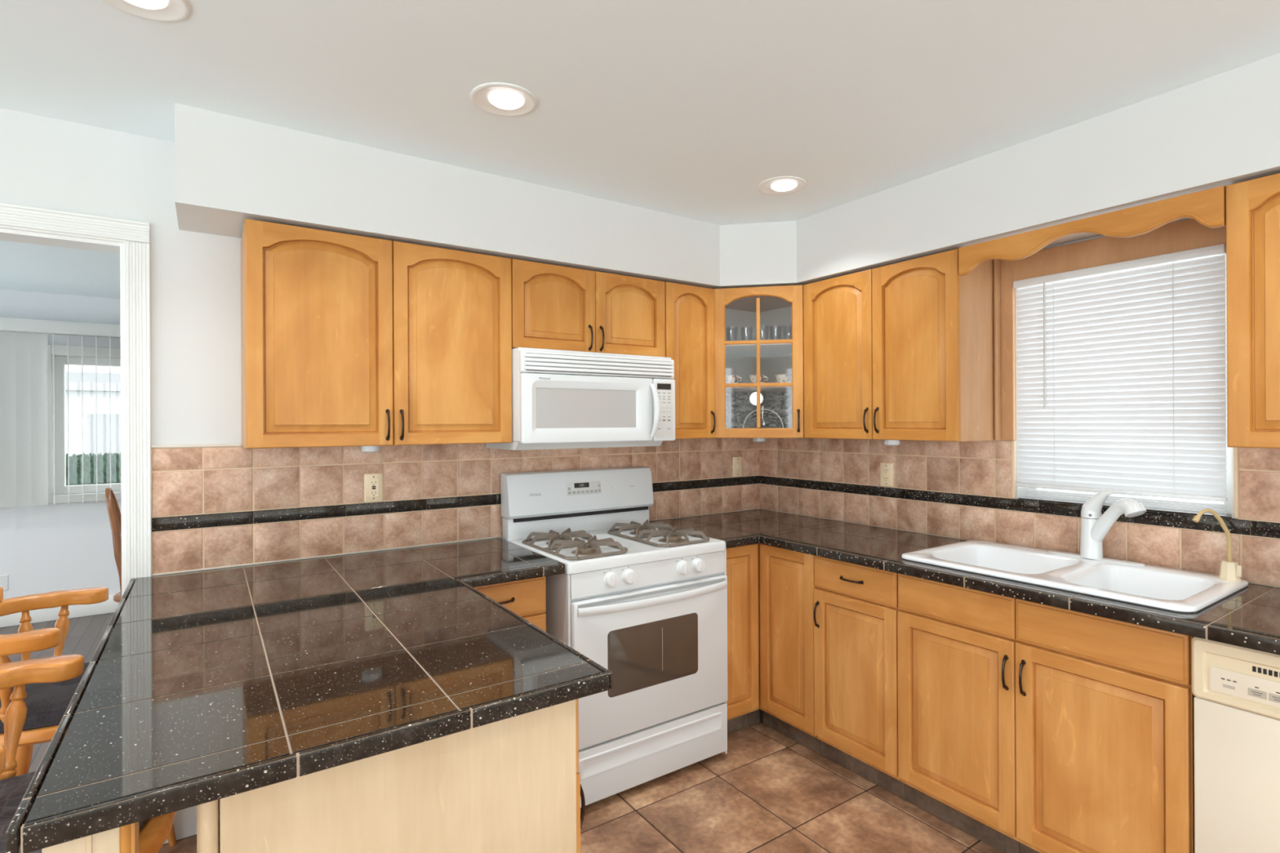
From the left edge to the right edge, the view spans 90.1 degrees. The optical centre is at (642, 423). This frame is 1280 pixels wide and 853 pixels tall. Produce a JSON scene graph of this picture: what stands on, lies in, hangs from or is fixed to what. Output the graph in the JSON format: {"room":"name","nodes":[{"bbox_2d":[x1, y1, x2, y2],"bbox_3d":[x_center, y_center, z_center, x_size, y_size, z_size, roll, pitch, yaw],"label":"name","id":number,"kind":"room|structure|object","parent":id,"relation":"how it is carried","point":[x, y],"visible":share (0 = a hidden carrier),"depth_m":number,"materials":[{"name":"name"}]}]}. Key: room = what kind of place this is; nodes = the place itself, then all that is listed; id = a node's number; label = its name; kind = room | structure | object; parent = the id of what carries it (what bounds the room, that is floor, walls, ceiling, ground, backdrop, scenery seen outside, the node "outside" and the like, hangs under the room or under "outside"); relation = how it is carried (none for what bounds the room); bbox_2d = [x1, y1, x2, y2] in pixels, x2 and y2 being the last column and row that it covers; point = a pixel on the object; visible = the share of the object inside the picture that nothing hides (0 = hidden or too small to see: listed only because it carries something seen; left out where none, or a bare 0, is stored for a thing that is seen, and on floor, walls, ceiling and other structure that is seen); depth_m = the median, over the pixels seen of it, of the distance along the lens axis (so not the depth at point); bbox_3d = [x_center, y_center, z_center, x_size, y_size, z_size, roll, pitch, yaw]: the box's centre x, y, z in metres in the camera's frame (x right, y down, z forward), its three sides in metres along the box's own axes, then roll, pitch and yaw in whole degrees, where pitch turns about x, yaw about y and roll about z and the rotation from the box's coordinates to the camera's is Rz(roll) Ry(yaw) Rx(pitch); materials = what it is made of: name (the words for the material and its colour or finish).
{"room":"kitchen","nodes":[
{"label":"kitchen","id":0,"kind":"room"},
{"bbox_2d":[0,288,121,599],"bbox_3d":[-4.196,0.247,4.894,4.220,2.410,0.140,0,0,-34],"label":"wall","id":1,"kind":"structure","parent":0,"point":[48,548],"depth_m":4.73,"materials":[{"name":"white paint"}]},
{"bbox_2d":[0,574,8,591],"bbox_3d":[-4.568,1.141,4.550,0.080,0.115,0.006,0,0,-34],"label":"wall outlet","id":2,"kind":"object","parent":1,"relation":"attached to","point":[4,579],"visible":0.97,"depth_m":4.56,"materials":[{"name":"white plastic"}]},
{"bbox_2d":[0,595,119,627],"bbox_3d":[-3.168,1.382,3.395,3.980,0.130,3.490,0,0,-34],"label":"baseboard","id":3,"kind":"structure","parent":1,"relation":"attached to","point":[109,606],"depth_m":4.71,"materials":[{"name":"white paint"}]},
{"bbox_2d":[47,344,120,503],"bbox_3d":[-3.787,0.005,5.074,1.510,1.170,0.025,0,0,-34],"label":"trim","id":4,"kind":"structure","parent":1,"relation":"attached to","point":[87,351],"depth_m":4.73,"materials":[{"name":"white paint"}]},
{"bbox_2d":[54,355,120,494],"bbox_3d":[-3.839,0.013,5.151,1.340,1.035,0.060,0,0,-34],"label":"window","id":5,"kind":"structure","parent":1,"relation":"in","point":[60,487],"depth_m":4.78,"materials":[{"name":"white paint"}]},
{"bbox_2d":[0,316,119,507],"bbox_3d":[-3.981,-0.074,4.772,2.600,1.320,0.114,0,0,-34],"label":"vertical blinds","id":6,"kind":"object","parent":5,"relation":"attached to","point":[24,402],"visible":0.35,"depth_m":4.54,"materials":[{"name":"white plastic"}]},
{"bbox_2d":[0,107,759,844],"bbox_3d":[-1.520,0.235,2.337,5.520,2.410,0.120,0,0,-34],"label":"wall","id":7,"kind":"structure","parent":0,"point":[46,162],"depth_m":2.19,"materials":[{"name":"white paint"}]},
{"bbox_2d":[0,202,151,596],"bbox_3d":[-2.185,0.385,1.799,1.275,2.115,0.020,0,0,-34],"label":"trim","id":8,"kind":"structure","parent":7,"relation":"attached to","point":[135,236],"depth_m":2.13,"materials":[{"name":"white paint"}]},
{"bbox_2d":[240,218,511,448],"bbox_3d":[-0.979,-0.289,2.425,0.909,0.742,0.342,0,0,-34],"label":"upper cabinet","id":9,"kind":"object","parent":7,"relation":"attached to","point":[347,340],"visible":1,"depth_m":2.27,"materials":[{"name":"brown wood"}]},
{"bbox_2d":[360,445,380,453],"bbox_3d":[-1.008,0.096,2.372,0.069,0.028,0.069,0,0,-34],"label":"puck light","id":10,"kind":"object","parent":9,"relation":"attached to","point":[367,449],"visible":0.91,"depth_m":2.35,"materials":[{"name":"white plastic"}]},
{"bbox_2d":[151,438,759,576],"bbox_3d":[-0.481,0.291,2.965,2.854,0.442,0.013,0,0,-34],"label":"backsplash","id":11,"kind":"structure","parent":7,"relation":"attached to","point":[214,506],"depth_m":2.53,"materials":[{"name":"tile"}]},
{"bbox_2d":[364,473,382,502],"bbox_3d":[-1.073,0.258,2.552,0.069,0.112,0.009,0,0,-34],"label":"wall outlet","id":12,"kind":"object","parent":11,"relation":"attached to","point":[373,482],"visible":1,"depth_m":2.55,"materials":[{"name":"beige plastic"}]},
{"bbox_2d":[368,479,378,496],"bbox_3d":[-1.071,0.258,2.550,0.034,0.068,0.003,0,0,-34],"label":"receptacle","id":13,"kind":"object","parent":12,"relation":"attached to","point":[373,483],"depth_m":2.55,"materials":[{"name":"beige plastic"}]},
{"bbox_2d":[733,457,742,476],"bbox_3d":[0.550,0.250,3.654,0.069,0.112,0.016,0,0,-34],"label":"light switch","id":14,"kind":"object","parent":11,"relation":"attached to","point":[737,461],"visible":1,"depth_m":3.65,"materials":[{"name":"beige plastic"}]},
{"bbox_2d":[511,258,665,357],"bbox_3d":[-0.287,-0.484,2.898,0.764,0.360,0.342,0,0,-34],"label":"upper cabinet","id":15,"kind":"object","parent":7,"relation":"attached to","point":[554,307],"visible":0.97,"depth_m":2.76,"materials":[{"name":"brown wood"}]},
{"bbox_2d":[485,347,675,450],"bbox_3d":[-0.257,-0.097,2.853,0.754,0.408,0.429,0,0,-34],"label":"microwave","id":16,"kind":"object","parent":15,"relation":"attached to","point":[562,399],"visible":1,"depth_m":2.68,"materials":[{"name":"white plastic"}]},
{"bbox_2d":[657,392,670,429],"bbox_3d":[0.100,-0.056,2.884,0.072,0.164,0.001,0,0,-34],"label":"print","id":17,"kind":"object","parent":16,"relation":"attached to","point":[664,397],"depth_m":2.89,"materials":[{"name":"grey plastic"}]},
{"bbox_2d":[664,281,715,439],"bbox_3d":[0.157,-0.295,3.200,0.304,0.742,0.342,0,0,-34],"label":"upper cabinet","id":18,"kind":"object","parent":7,"relation":"attached to","point":[689,309],"visible":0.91,"depth_m":3.08,"materials":[{"name":"brown wood"}]},
{"bbox_2d":[714,284,804,438],"bbox_3d":[0.611,-0.297,3.340,0.619,0.742,0.623,0,0,-34],"label":"upper cabinet","id":19,"kind":"object","parent":7,"relation":"attached to","point":[762,311],"depth_m":3.35,"materials":[{"name":"brown wood"}]},
{"bbox_2d":[725,375,742,383],"bbox_3d":[0.452,-0.217,3.248,0.110,0.048,0.110,0,0,-34],"label":"teacup","id":20,"kind":"object","parent":19,"relation":"on","point":[729,379],"visible":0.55,"depth_m":3.22,"materials":[{"name":"white ceramic"}]},
{"bbox_2d":[725,375,738,382],"bbox_3d":[0.452,-0.219,3.248,0.077,0.044,0.077,0,0,-34],"label":"cup","id":21,"kind":"object","parent":20,"relation":"on","point":[729,379],"depth_m":3.22,"materials":[{"name":"white ceramic"}]},
{"bbox_2d":[749,391,763,405],"bbox_3d":[0.611,-0.131,3.417,0.076,0.076,0.019,0,0,11],"label":"puck light","id":22,"kind":"object","parent":19,"relation":"attached to","point":[753,397],"visible":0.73,"depth_m":3.41,"materials":[{"name":"white plastic"}]},
{"bbox_2d":[746,374,768,383],"bbox_3d":[0.580,-0.217,3.224,0.110,0.048,0.110,0,0,-34],"label":"teacup","id":23,"kind":"object","parent":19,"relation":"on","point":[753,377],"visible":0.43,"depth_m":3.20,"materials":[{"name":"white ceramic"}]},
{"bbox_2d":[749,374,764,382],"bbox_3d":[0.580,-0.219,3.224,0.077,0.044,0.077,0,0,-34],"label":"cup","id":24,"kind":"object","parent":23,"relation":"on","point":[753,377],"depth_m":3.20,"materials":[{"name":"white ceramic"}]},
{"bbox_2d":[725,342,791,356],"bbox_3d":[0.611,-0.394,3.347,0.590,0.014,0.590,0,0,-34],"label":"shelf","id":25,"kind":"object","parent":19,"relation":"attached to","point":[732,349],"depth_m":3.37,"materials":[{"name":"white"}]},
{"bbox_2d":[725,386,791,392],"bbox_3d":[0.612,-0.184,3.347,0.590,0.014,0.590,0,0,-34],"label":"shelf","id":26,"kind":"object","parent":19,"relation":"attached to","point":[728,388],"depth_m":3.32,"materials":[{"name":"white"}]},
{"bbox_2d":[752,438,765,442],"bbox_3d":[0.622,0.088,3.393,0.069,0.028,0.069,0,0,-34],"label":"puck light","id":27,"kind":"object","parent":19,"relation":"attached to","point":[755,440],"visible":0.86,"depth_m":3.37,"materials":[{"name":"white plastic"}]},
{"bbox_2d":[747,426,777,428],"bbox_3d":[0.613,0.037,3.233,0.150,0.036,0.149,0,0,-34],"label":"metal dish","id":28,"kind":"object","parent":19,"relation":"in","point":[748,427],"visible":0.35,"depth_m":3.17,"materials":[{"name":"grey metal"}]},
{"bbox_2d":[760,406,764,426],"bbox_3d":[0.609,-0.025,3.231,0.014,0.120,0.032,0,0,-34],"label":"serving spoon","id":29,"kind":"object","parent":28,"relation":"in","point":[762,423],"visible":0.65,"depth_m":3.23,"materials":[{"name":"silver metal"}]},
{"bbox_2d":[742,408,783,428],"bbox_3d":[0.605,-0.011,3.194,0.204,0.122,0.004,0,0,11],"label":"cord","id":30,"kind":"object","parent":19,"relation":"in","point":[761,409],"visible":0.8,"depth_m":3.19,"materials":[{"name":"white plastic"}]},
{"bbox_2d":[772,373,791,382],"bbox_3d":[0.707,-0.218,3.200,0.110,0.048,0.110,0,0,-34],"label":"teacup","id":31,"kind":"object","parent":19,"relation":"on","point":[784,378],"visible":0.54,"depth_m":3.17,"materials":[{"name":"white ceramic"}]},
{"bbox_2d":[0,612,1003,852],"bbox_3d":[-1.026,1.477,1.514,5.400,0.080,9.010,0,0,-34],"label":"floor","id":32,"kind":"structure","parent":0,"point":[770,793],"depth_m":2.36,"materials":[{"name":"tile"}]},
{"bbox_2d":[0,586,176,846],"bbox_3d":[-1.730,0.973,1.882,0.561,0.937,0.572,0,0,-28],"label":"bar stool","id":33,"kind":"object","parent":32,"relation":"on","point":[46,704],"visible":0.4,"depth_m":1.81,"materials":[{"name":"brown wood"}]},
{"bbox_2d":[0,662,89,733],"bbox_3d":[-1.698,0.790,1.900,0.429,0.057,0.429,0,0,-28],"label":"cushion","id":34,"kind":"object","parent":33,"relation":"on","point":[46,704],"depth_m":1.75,"materials":[{"name":"black fabric"}]},
{"bbox_2d":[0,654,176,852],"bbox_3d":[-1.255,0.971,1.251,0.561,0.937,0.572,0,0,-29],"label":"bar stool","id":35,"kind":"object","parent":32,"relation":"on","point":[153,833],"visible":0.42,"depth_m":1.41,"materials":[{"name":"brown wood"}]},
{"bbox_2d":[0,771,150,852],"bbox_3d":[-1.223,0.787,1.270,0.429,0.057,0.429,0,0,-29],"label":"cushion","id":36,"kind":"object","parent":35,"relation":"on","point":[13,788],"depth_m":1.29,"materials":[{"name":"black fabric"}]},
{"bbox_2d":[41,822,138,852],"bbox_3d":[-0.763,0.991,0.891,0.096,0.887,0.078,0,0,-34],"label":"support post","id":37,"kind":"object","parent":32,"relation":"on","point":[124,839],"visible":0.26,"depth_m":0.87,"materials":[{"name":"brown wood"}]},
{"bbox_2d":[105,487,121,602],"bbox_3d":[-2.863,0.905,3.768,0.461,1.082,0.430,0,0,-34],"label":"dining chair","id":38,"kind":"object","parent":32,"relation":"on","point":[114,513],"visible":0.18,"depth_m":3.56,"materials":[{"name":"brown wood"}]},
{"bbox_2d":[196,698,585,852],"bbox_3d":[-0.816,0.991,1.779,0.678,0.887,1.547,0,0,-34],"label":"base cabinet","id":39,"kind":"object","parent":32,"relation":"on","point":[513,784],"visible":0.43,"depth_m":1.15,"materials":[{"name":"brown wood"}]},
{"bbox_2d":[5,537,612,852],"bbox_3d":[-0.720,0.530,1.824,1.282,0.035,1.604,0,0,-34],"label":"countertop","id":40,"kind":"structure","parent":39,"relation":"on","point":[199,687],"depth_m":1.29,"materials":[{"name":"black stone"}]},
{"bbox_2d":[474,576,546,631],"bbox_3d":[-0.653,0.991,2.463,0.366,0.887,0.606,0,0,-34],"label":"base cabinet","id":41,"kind":"object","parent":32,"relation":"on","point":[526,598],"visible":0.16,"depth_m":2.29,"materials":[{"name":"brown wood"}]},
{"bbox_2d":[501,466,727,807],"bbox_3d":[-0.115,0.826,2.765,0.765,1.212,0.694,0,0,-34],"label":"gas range","id":42,"kind":"object","parent":32,"relation":"on","point":[645,602],"visible":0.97,"depth_m":2.55,"materials":[{"name":"white metal"}]},
{"bbox_2d":[506,519,725,574],"bbox_3d":[-0.118,0.507,2.768,0.763,0.080,0.597,0,0,-34],"label":"cooktop","id":43,"kind":"object","parent":42,"relation":"in","point":[584,546],"depth_m":2.67,"materials":[{"name":"white metal"}]},
{"bbox_2d":[725,543,817,737],"bbox_3d":[0.603,0.985,3.144,0.828,0.887,0.896,0,0,-34],"label":"base cabinet","id":44,"kind":"object","parent":32,"relation":"on","point":[771,589],"visible":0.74,"depth_m":2.85,"materials":[{"name":"brown wood"}]},
{"bbox_2d":[648,509,1279,655],"bbox_3d":[1.243,0.520,2.204,0.841,0.035,3.188,0,0,-34],"label":"countertop","id":45,"kind":"structure","parent":44,"relation":"on","point":[1249,617],"depth_m":2.16,"materials":[{"name":"black stone"}]},
{"bbox_2d":[901,539,1248,612],"bbox_3d":[1.418,0.568,2.178,0.550,0.163,0.863,0,0,-34],"label":"sink","id":46,"kind":"object","parent":45,"relation":"in","point":[1168,588],"visible":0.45,"depth_m":2.12,"materials":[{"name":"white ceramic"}]},
{"bbox_2d":[1047,490,1146,566],"bbox_3d":[1.623,0.360,2.269,0.111,0.251,0.328,0,0,-21],"label":"faucet","id":47,"kind":"object","parent":45,"relation":"on","point":[1095,526],"visible":1,"depth_m":2.25,"materials":[{"name":"white ceramic"}]},
{"bbox_2d":[1192,508,1241,582],"bbox_3d":[1.779,0.374,1.986,0.135,0.221,0.055,0,0,13],"label":"tap","id":48,"kind":"object","parent":45,"relation":"on","point":[1229,570],"visible":1,"depth_m":1.97,"materials":[{"name":"beige plastic"}]},
{"bbox_2d":[813,555,900,781],"bbox_3d":[1.058,0.982,2.674,0.606,0.887,0.390,0,0,-34],"label":"base cabinet","id":49,"kind":"object","parent":32,"relation":"on","point":[855,606],"visible":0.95,"depth_m":2.50,"materials":[{"name":"brown wood"}]},
{"bbox_2d":[727,709,1039,852],"bbox_3d":[0.888,1.378,2.289,0.328,0.098,1.632,0,0,-34],"label":"toe kick","id":50,"kind":"object","parent":32,"relation":"on","point":[989,836],"visible":0.55,"depth_m":2.47,"materials":[{"name":"stone"}]},
{"bbox_2d":[897,573,1195,852],"bbox_3d":[1.408,0.981,2.160,0.606,0.887,0.850,0,0,-34],"label":"base cabinet","id":51,"kind":"object","parent":32,"relation":"on","point":[1052,729],"visible":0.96,"depth_m":1.94,"materials":[{"name":"brown wood"}]},
{"bbox_2d":[1191,636,1279,852],"bbox_3d":[1.822,0.980,1.554,0.585,0.885,0.604,0,0,-34],"label":"dishwasher","id":52,"kind":"object","parent":32,"relation":"on","point":[1236,690],"visible":0.98,"depth_m":1.57,"materials":[{"name":"white"}]},
{"bbox_2d":[0,0,1279,298],"bbox_3d":[-1.036,-1.022,1.528,5.660,0.100,9.270,0,0,-34],"label":"ceiling","id":53,"kind":"structure","parent":0,"point":[679,108],"depth_m":1.80,"materials":[{"name":"white paint"}]},
{"bbox_2d":[102,0,190,22],"bbox_3d":[-1.141,-0.966,1.444,0.196,0.013,0.196,0,0,-34],"label":"recessed light","id":54,"kind":"object","parent":53,"relation":"in","point":[166,11],"visible":1,"depth_m":1.49,"materials":[{"name":"white paint"}]},
{"bbox_2d":[470,82,537,116],"bbox_3d":[-0.417,-0.969,1.926,0.196,0.013,0.196,0,0,-34],"label":"recessed light","id":55,"kind":"object","parent":53,"relation":"in","point":[501,99],"visible":1,"depth_m":1.91,"materials":[{"name":"white paint"}]},
{"bbox_2d":[757,176,805,195],"bbox_3d":[0.575,-0.974,2.632,0.196,0.013,0.196,0,0,-34],"label":"recessed light","id":56,"kind":"object","parent":53,"relation":"in","point":[778,185],"visible":1,"depth_m":2.61,"materials":[{"name":"white paint"}]},
{"bbox_2d":[174,53,1279,288],"bbox_3d":[0.557,-0.830,1.506,2.776,0.300,3.600,0,0,-34],"label":"soffit","id":57,"kind":"structure","parent":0,"point":[1222,129],"depth_m":2.26,"materials":[{"name":"white paint"}]},
{"bbox_2d":[760,217,1278,587],"bbox_3d":[2.273,0.216,1.583,0.140,2.410,5.400,0,0,-34],"label":"wall","id":58,"kind":"structure","parent":0,"point":[1183,219],"depth_m":2.46,"materials":[{"name":"white paint"}]},
{"bbox_2d":[803,248,994,441],"bbox_3d":[1.114,-0.299,2.847,0.342,0.742,0.765,0,0,-34],"label":"upper cabinet","id":59,"kind":"object","parent":58,"relation":"attached to","point":[904,350],"visible":1,"depth_m":2.64,"materials":[{"name":"brown wood"}]},
{"bbox_2d":[883,440,900,445],"bbox_3d":[1.103,0.086,2.819,0.069,0.028,0.069,0,0,-34],"label":"puck light","id":60,"kind":"object","parent":59,"relation":"attached to","point":[887,442],"visible":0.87,"depth_m":2.79,"materials":[{"name":"white plastic"}]},
{"bbox_2d":[759,438,1279,587],"bbox_3d":[1.588,0.285,2.453,0.013,0.432,3.189,0,0,-34],"label":"backsplash","id":61,"kind":"structure","parent":58,"relation":"attached to","point":[966,491],"depth_m":2.67,"materials":[{"name":"tile"}]},
{"bbox_2d":[880,462,893,486],"bbox_3d":[1.168,0.247,3.054,0.009,0.112,0.069,0,0,-34],"label":"wall outlet","id":62,"kind":"object","parent":61,"relation":"attached to","point":[886,468],"visible":1,"depth_m":3.05,"materials":[{"name":"beige plastic"}]},
{"bbox_2d":[882,467,888,473],"bbox_3d":[1.166,0.227,3.053,0.003,0.028,0.033,0,0,-34],"label":"receptacle","id":63,"kind":"object","parent":62,"relation":"attached to","point":[885,470],"depth_m":3.05,"materials":[{"name":"beige plastic"}]},
{"bbox_2d":[882,475,888,481],"bbox_3d":[1.166,0.266,3.053,0.003,0.028,0.033,0,0,-34],"label":"receptacle","id":64,"kind":"object","parent":62,"relation":"attached to","point":[885,478],"depth_m":3.05,"materials":[{"name":"beige plastic"}]},
{"bbox_2d":[993,218,1226,440],"bbox_3d":[1.669,-0.302,2.288,0.060,0.742,0.774,0,0,-34],"label":"window frame","id":65,"kind":"structure","parent":58,"relation":"in","point":[1185,234],"depth_m":2.45,"materials":[{"name":"brown wood"}]},
{"bbox_2d":[1013,244,1227,515],"bbox_3d":[1.674,-0.135,2.289,0.037,0.862,0.640,0,0,-34],"label":"window blind","id":66,"kind":"object","parent":65,"relation":"attached to","point":[1122,379],"visible":0.94,"depth_m":2.25,"materials":[{"name":"white plastic"}]},
{"bbox_2d":[1015,287,1234,518],"bbox_3d":[1.724,-0.136,2.324,0.070,0.880,0.664,0,0,-34],"label":"trim","id":67,"kind":"structure","parent":58,"relation":"attached to","point":[1016,295],"depth_m":2.58,"materials":[{"name":"white paint"}]},
{"bbox_2d":[1017,497,1235,519],"bbox_3d":[1.725,0.306,2.323,0.066,0.011,0.654,0,0,-34],"label":"trim","id":68,"kind":"structure","parent":58,"relation":"attached to","point":[1228,516],"depth_m":2.21,"materials":[{"name":"black stone"}]},
{"bbox_2d":[1026,253,1231,515],"bbox_3d":[1.774,-0.133,2.357,0.050,0.888,0.664,0,0,-34],"label":"window","id":69,"kind":"structure","parent":58,"relation":"in","point":[1228,467],"depth_m":2.19,"materials":[{"name":"white paint"}]},
{"bbox_2d":[1226,173,1279,448],"bbox_3d":[1.984,-0.303,1.571,0.342,0.742,0.760,0,0,-34],"label":"upper cabinet","id":70,"kind":"object","parent":58,"relation":"attached to","point":[1252,206],"visible":1,"depth_m":1.76,"materials":[{"name":"brown wood"}]},
{"bbox_2d":[958,185,1226,275],"bbox_3d":[1.435,-0.616,2.131,0.023,0.112,0.772,0,0,-34],"label":"window valance","id":71,"kind":"object","parent":70,"relation":"attached to","point":[1207,207],"visible":1,"depth_m":2.02,"materials":[{"name":"brown wood"}]},
{"label":"outside","id":72,"kind":"structure","parent":0,"visible":0},
{"bbox_3d":[-21.426,2.035,27.356,70.000,0.200,56.100,0,0,-34],"label":"ground","id":73,"kind":"structure","parent":72,"visible":0},
{"bbox_2d":[65,364,120,456],"bbox_3d":[-14.861,-1.297,15.928,20.000,6.400,6.400,0,0,-34],"label":"house","id":74,"kind":"structure","parent":73,"relation":"on","point":[74,371],"depth_m":14.21,"materials":[{"name":"white"}]},
{"bbox_2d":[66,452,120,485],"bbox_3d":[-5.894,1.094,7.026,1.570,1.553,1.155,0,0,-34],"label":"hedge","id":75,"kind":"object","parent":73,"relation":"on","point":[75,460],"visible":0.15,"depth_m":6.72,"materials":[{"name":"green plant"}]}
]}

